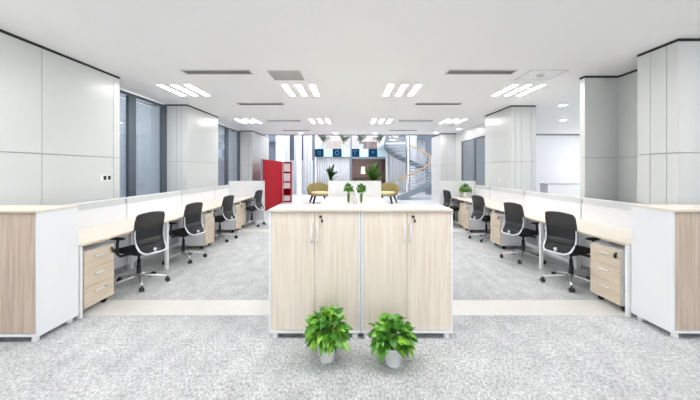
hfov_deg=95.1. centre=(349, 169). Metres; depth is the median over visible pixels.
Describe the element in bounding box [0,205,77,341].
filing cabinet
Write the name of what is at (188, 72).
ceiling vent
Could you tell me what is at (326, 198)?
desk
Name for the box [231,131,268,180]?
wall
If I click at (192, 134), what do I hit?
wall
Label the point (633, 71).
trim
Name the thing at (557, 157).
wall
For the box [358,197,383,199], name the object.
desk
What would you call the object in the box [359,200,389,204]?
desk
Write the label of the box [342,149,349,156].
panel
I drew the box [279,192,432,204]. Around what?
floor
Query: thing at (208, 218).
drawer pedestal
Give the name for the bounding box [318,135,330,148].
plant
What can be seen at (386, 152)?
trim
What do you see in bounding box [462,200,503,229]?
desk
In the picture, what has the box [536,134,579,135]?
trim
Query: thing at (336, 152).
panel
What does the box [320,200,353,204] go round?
desk
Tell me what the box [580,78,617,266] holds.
wall
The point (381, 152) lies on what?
panel
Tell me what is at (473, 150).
window
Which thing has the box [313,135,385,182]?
window
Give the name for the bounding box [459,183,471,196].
plant
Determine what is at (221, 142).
window blind
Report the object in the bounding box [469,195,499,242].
office chair
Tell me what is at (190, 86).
diffuser
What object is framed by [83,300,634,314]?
floor
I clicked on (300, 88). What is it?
diffuser
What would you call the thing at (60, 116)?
wall
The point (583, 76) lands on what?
trim
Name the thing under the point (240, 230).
floor
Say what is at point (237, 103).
ceiling vent
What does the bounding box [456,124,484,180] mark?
wall
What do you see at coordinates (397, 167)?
curtain
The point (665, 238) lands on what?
filing cabinet
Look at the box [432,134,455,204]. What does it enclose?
wall
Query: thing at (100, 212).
divider
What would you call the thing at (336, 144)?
panel
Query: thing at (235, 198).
desk
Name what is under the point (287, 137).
curtain
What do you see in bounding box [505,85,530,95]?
diffuser
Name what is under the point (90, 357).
floor
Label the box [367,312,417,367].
potted plant
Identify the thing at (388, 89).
diffuser
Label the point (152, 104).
trim
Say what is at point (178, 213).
desk
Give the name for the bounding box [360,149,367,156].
panel
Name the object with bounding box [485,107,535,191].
wall
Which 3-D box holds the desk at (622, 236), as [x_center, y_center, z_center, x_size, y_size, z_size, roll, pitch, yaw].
[3.169,1.125,4.070,0.702,0.750,1.618,0,0,0]
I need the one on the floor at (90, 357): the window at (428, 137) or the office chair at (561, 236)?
the office chair at (561, 236)
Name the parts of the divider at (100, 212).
rail, panel, rail, post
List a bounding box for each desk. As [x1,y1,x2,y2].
[76,219,172,318]
[130,207,216,244]
[203,200,242,229]
[216,197,253,222]
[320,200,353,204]
[324,197,352,199]
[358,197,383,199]
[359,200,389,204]
[451,197,487,222]
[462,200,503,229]
[489,207,576,244]
[535,219,630,316]
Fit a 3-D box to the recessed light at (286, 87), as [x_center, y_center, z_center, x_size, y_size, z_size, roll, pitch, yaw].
[-0.880,-1.446,5.820,0.584,0.008,0.820,0,0,0]
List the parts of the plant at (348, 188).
stem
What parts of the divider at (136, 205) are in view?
rail, rail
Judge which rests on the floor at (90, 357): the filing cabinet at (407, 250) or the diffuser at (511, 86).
the filing cabinet at (407, 250)
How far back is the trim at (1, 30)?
3.88 m
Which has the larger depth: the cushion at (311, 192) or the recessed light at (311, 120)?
the cushion at (311, 192)
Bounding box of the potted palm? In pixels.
[365,162,384,180]
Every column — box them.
[276,135,284,161]
[297,135,301,195]
[410,135,416,194]
[637,41,699,203]
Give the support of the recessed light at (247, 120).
in the ceiling
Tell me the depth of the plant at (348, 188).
7.17 m
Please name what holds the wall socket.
attached to the wall at (60, 116)
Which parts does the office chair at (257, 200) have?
seat, backrest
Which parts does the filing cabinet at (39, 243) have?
door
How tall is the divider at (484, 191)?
1.085 m
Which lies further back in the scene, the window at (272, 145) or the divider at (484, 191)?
the window at (272, 145)
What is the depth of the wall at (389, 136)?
22.00 m
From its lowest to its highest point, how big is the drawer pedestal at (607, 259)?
0.654 m
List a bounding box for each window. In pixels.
[120,90,166,196]
[218,124,239,184]
[268,135,275,141]
[269,142,275,160]
[290,135,312,159]
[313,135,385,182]
[426,135,435,193]
[462,136,484,185]
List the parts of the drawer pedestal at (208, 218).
drawer, drawer, drawer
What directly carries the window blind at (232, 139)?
attached to the window at (226, 129)
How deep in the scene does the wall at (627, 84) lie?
4.76 m
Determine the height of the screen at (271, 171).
1.890 m
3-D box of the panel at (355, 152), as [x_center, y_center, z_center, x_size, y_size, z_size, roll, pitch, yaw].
[0.345,-1.175,21.959,0.590,0.550,0.076,0,0,0]
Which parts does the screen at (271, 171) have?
trim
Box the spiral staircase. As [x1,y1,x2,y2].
[384,135,431,199]
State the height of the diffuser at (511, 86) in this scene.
0.005 m
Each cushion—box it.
[310,191,327,194]
[381,191,395,194]
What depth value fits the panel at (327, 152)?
21.93 m
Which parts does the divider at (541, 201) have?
rail, rail, post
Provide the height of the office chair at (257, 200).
0.959 m
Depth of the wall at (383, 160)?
23.19 m
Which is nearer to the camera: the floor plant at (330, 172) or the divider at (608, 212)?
the divider at (608, 212)
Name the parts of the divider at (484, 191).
panel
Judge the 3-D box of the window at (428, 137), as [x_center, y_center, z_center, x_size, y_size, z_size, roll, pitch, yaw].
[5.500,-1.525,19.005,2.000,5.950,0.090,0,0,0]
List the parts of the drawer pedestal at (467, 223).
drawer, drawer, drawer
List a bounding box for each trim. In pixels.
[0,29,119,78]
[152,104,217,117]
[386,152,387,182]
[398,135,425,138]
[485,105,535,116]
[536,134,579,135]
[579,76,617,79]
[618,69,636,77]
[637,38,699,56]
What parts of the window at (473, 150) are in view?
pane, pane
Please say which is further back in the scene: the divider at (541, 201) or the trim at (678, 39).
the divider at (541, 201)
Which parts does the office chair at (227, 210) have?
seat, backrest, frame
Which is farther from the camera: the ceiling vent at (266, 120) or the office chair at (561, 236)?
the ceiling vent at (266, 120)
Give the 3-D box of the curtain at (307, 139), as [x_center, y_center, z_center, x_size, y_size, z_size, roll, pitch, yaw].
[-2.590,-1.010,19.602,0.544,4.980,0.106,0,0,0]
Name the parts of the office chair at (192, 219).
armrest, seat, backrest, frame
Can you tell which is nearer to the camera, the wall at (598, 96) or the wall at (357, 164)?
the wall at (598, 96)
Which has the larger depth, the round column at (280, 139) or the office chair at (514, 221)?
the round column at (280, 139)
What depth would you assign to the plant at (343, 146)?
22.58 m
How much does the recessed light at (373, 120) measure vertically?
0.008 m
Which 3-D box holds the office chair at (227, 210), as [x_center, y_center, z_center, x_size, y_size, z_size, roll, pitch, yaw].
[-2.814,1.020,6.859,0.685,0.959,0.700,0,0,10]
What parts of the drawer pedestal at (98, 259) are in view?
drawer, drawer, drawer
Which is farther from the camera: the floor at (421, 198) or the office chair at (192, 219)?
the floor at (421, 198)
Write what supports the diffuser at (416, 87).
attached to the recessed light at (389, 87)
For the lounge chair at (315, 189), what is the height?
0.936 m
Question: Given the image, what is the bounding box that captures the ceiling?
[0,0,699,134]
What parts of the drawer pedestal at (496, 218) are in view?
drawer, drawer, drawer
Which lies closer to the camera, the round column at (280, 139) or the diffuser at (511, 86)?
the diffuser at (511, 86)
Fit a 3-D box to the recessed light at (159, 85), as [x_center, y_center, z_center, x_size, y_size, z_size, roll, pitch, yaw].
[-3.000,-1.446,5.820,0.584,0.008,0.820,0,0,0]
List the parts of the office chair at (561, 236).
frame, backrest, seat, armrest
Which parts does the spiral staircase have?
handrail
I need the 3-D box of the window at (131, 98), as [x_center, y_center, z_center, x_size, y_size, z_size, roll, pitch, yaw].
[-4.080,-0.260,6.040,0.060,2.320,2.080,0,0,0]
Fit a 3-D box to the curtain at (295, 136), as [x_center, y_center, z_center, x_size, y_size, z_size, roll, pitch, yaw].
[-3.240,-1.010,19.602,0.365,4.980,0.106,0,0,0]
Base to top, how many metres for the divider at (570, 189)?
1.065 m
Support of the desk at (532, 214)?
on the floor at (90, 357)
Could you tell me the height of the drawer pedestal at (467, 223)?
0.654 m
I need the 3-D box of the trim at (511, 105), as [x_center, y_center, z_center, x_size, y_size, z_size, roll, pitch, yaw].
[3.897,-1.435,7.882,0.566,0.030,1.396,0,0,0]
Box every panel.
[315,149,323,156]
[324,149,331,156]
[325,141,344,148]
[333,149,340,156]
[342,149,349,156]
[352,149,358,156]
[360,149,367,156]
[369,149,376,156]
[378,149,385,156]
[514,70,568,79]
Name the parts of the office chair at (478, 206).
backrest, frame, seat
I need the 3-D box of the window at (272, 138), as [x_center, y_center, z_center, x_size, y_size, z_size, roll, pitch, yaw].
[-4.800,-2.225,19.700,1.200,0.950,0.200,0,0,0]
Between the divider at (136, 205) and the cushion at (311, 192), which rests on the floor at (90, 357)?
the divider at (136, 205)
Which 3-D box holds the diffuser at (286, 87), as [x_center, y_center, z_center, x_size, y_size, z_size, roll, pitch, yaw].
[-1.115,-1.446,5.820,0.094,0.005,0.800,0,0,0]
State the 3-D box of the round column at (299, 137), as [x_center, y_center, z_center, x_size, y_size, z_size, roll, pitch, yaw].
[-2.950,-1.750,18.600,0.291,6.500,0.291,0,0,0]
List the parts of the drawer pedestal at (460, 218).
drawer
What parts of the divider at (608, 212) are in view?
post, rail, rail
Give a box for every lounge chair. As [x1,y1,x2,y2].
[307,182,327,203]
[381,182,399,203]
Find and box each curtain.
[285,135,289,161]
[294,135,296,193]
[303,135,311,193]
[316,157,349,184]
[390,135,425,191]
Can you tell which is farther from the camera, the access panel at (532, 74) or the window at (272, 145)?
the window at (272, 145)
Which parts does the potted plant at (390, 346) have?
stem, pot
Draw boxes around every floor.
[0,209,699,399]
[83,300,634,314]
[214,229,490,231]
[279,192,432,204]
[315,149,377,157]
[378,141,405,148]
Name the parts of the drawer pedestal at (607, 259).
drawer, drawer, drawer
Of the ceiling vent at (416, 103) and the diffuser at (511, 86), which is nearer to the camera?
the diffuser at (511, 86)
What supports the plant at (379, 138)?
on the floor at (332, 149)
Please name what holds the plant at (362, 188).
on the desk at (365, 202)
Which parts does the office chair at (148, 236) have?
armrest, seat, backrest, frame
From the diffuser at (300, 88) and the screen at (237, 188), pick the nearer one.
the diffuser at (300, 88)
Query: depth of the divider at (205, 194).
7.19 m
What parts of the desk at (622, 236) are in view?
leg, leg, leg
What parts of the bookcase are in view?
panel, panel, panel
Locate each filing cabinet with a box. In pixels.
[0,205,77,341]
[268,205,360,337]
[360,205,452,337]
[631,204,699,338]
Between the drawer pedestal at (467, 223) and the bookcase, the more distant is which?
the bookcase
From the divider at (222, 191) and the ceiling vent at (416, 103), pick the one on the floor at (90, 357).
the divider at (222, 191)
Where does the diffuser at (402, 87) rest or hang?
attached to the recessed light at (389, 87)
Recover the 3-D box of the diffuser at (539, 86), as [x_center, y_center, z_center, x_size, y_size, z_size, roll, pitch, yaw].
[3.275,-1.446,5.820,0.094,0.005,0.800,0,0,0]
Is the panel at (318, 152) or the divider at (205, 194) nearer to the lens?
the divider at (205, 194)
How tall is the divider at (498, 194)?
1.085 m
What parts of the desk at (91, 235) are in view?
leg, leg, leg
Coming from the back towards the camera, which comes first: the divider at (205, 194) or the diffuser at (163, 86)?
the divider at (205, 194)
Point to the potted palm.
(372, 173)
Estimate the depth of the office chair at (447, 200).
8.58 m
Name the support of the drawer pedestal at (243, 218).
on the floor at (90, 357)
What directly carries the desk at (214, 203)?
on the floor at (240, 230)
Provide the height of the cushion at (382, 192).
0.151 m
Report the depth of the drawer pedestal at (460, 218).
8.31 m
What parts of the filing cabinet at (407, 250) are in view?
door, handle, handle, door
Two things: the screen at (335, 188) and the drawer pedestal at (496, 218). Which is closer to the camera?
the drawer pedestal at (496, 218)
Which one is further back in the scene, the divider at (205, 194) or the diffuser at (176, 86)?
the divider at (205, 194)
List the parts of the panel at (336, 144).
door, door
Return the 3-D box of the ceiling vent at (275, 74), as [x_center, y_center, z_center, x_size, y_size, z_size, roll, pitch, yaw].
[-0.970,-1.444,4.900,0.480,0.012,0.480,0,0,0]
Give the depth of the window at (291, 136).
19.90 m
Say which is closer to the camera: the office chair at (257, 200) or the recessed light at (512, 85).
the recessed light at (512, 85)
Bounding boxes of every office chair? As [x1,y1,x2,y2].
[109,211,169,291]
[162,202,206,264]
[206,195,237,241]
[242,190,264,226]
[443,190,460,222]
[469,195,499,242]
[500,202,546,264]
[540,211,600,292]
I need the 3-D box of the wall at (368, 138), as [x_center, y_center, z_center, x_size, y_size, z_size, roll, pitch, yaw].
[0.000,-3.470,25.700,5.200,4.060,0.200,0,0,0]
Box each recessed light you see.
[155,84,210,95]
[235,119,260,122]
[281,84,319,95]
[309,119,330,122]
[371,119,392,122]
[383,84,421,95]
[440,119,466,122]
[491,84,546,95]
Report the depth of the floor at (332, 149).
22.00 m
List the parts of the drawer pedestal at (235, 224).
drawer, drawer, drawer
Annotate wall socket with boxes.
[100,175,110,180]
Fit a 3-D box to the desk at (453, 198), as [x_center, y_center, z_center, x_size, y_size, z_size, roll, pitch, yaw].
[3.169,1.125,8.560,0.702,0.750,0.958,0,0,0]
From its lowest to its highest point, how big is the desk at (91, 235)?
0.750 m
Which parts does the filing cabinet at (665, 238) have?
door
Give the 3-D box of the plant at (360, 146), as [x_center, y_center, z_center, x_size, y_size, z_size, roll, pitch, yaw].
[0.809,-2.066,22.659,0.830,1.272,0.990,0,0,1]
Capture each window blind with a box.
[120,94,125,197]
[136,99,159,195]
[218,126,223,185]
[229,130,236,180]
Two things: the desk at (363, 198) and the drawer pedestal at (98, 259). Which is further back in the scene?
the desk at (363, 198)
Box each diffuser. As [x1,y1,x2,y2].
[158,85,184,95]
[172,85,196,95]
[185,85,209,95]
[282,85,294,95]
[296,85,306,95]
[310,85,318,95]
[383,85,392,95]
[396,85,406,95]
[408,85,420,95]
[492,85,516,95]
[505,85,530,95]
[517,85,543,95]
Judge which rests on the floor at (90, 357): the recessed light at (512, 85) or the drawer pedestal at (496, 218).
the drawer pedestal at (496, 218)
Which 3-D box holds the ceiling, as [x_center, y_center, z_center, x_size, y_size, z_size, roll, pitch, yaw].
[2.800,-1.575,3.550,14.400,0.250,19.100,0,0,0]
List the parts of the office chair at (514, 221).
frame, backrest, seat, armrest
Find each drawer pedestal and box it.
[83,244,113,308]
[179,212,214,248]
[215,204,241,232]
[233,202,245,224]
[458,202,471,226]
[462,204,488,232]
[490,212,526,248]
[590,242,624,311]
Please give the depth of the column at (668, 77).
3.63 m
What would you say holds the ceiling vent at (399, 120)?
in the ceiling
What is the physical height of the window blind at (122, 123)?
2.200 m
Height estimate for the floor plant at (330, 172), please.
1.854 m
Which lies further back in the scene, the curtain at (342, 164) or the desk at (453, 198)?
the curtain at (342, 164)
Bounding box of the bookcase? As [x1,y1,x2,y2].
[283,162,291,201]
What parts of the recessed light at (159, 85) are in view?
strip frame, strip frame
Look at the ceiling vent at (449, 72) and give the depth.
4.74 m
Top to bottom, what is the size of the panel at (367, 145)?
0.750 m
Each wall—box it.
[0,32,119,204]
[151,106,217,191]
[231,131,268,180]
[290,160,312,193]
[317,135,381,148]
[352,159,381,183]
[382,159,385,182]
[388,136,389,181]
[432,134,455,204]
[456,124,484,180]
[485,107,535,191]
[536,136,579,191]
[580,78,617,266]
[618,71,636,202]
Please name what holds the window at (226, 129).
in the wall
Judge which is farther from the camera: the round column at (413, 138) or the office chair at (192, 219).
the round column at (413, 138)
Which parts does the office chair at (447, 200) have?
backrest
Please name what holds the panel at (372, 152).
attached to the floor at (332, 149)
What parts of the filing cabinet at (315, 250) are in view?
door, handle, handle, door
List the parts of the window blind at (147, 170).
head rail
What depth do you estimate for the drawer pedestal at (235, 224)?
7.62 m
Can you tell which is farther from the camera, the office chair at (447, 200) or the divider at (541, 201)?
the office chair at (447, 200)
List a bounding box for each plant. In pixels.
[303,305,352,362]
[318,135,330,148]
[326,164,337,180]
[339,135,349,148]
[343,182,353,203]
[356,183,365,203]
[357,135,365,148]
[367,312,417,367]
[372,135,383,148]
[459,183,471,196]
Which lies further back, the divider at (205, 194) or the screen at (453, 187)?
the screen at (453, 187)
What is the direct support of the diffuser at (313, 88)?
attached to the recessed light at (286, 87)
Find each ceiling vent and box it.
[180,70,253,74]
[237,103,283,104]
[266,120,300,121]
[267,70,303,79]
[398,120,433,121]
[415,103,461,104]
[445,70,517,74]
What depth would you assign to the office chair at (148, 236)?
4.10 m
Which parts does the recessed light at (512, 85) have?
strip frame, strip frame, strip frame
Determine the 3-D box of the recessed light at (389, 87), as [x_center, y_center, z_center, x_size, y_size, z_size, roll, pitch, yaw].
[0.930,-1.446,5.820,0.584,0.008,0.820,0,0,0]
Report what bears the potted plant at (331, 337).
on the floor at (90, 357)
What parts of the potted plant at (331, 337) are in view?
pot, stem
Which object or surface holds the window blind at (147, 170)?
attached to the window at (131, 98)
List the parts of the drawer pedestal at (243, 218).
drawer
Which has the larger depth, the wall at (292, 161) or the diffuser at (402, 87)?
the wall at (292, 161)
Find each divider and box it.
[65,197,126,269]
[126,191,181,263]
[181,186,214,211]
[215,185,229,199]
[475,185,489,228]
[490,186,524,211]
[524,191,580,267]
[539,183,579,196]
[581,197,636,268]
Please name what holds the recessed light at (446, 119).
in the ceiling
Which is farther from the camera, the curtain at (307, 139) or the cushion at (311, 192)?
the curtain at (307, 139)
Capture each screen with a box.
[228,181,264,222]
[261,159,282,210]
[328,181,380,196]
[439,181,475,219]
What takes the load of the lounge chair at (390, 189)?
on the floor at (421, 198)
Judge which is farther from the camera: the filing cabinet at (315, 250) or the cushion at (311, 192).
the cushion at (311, 192)

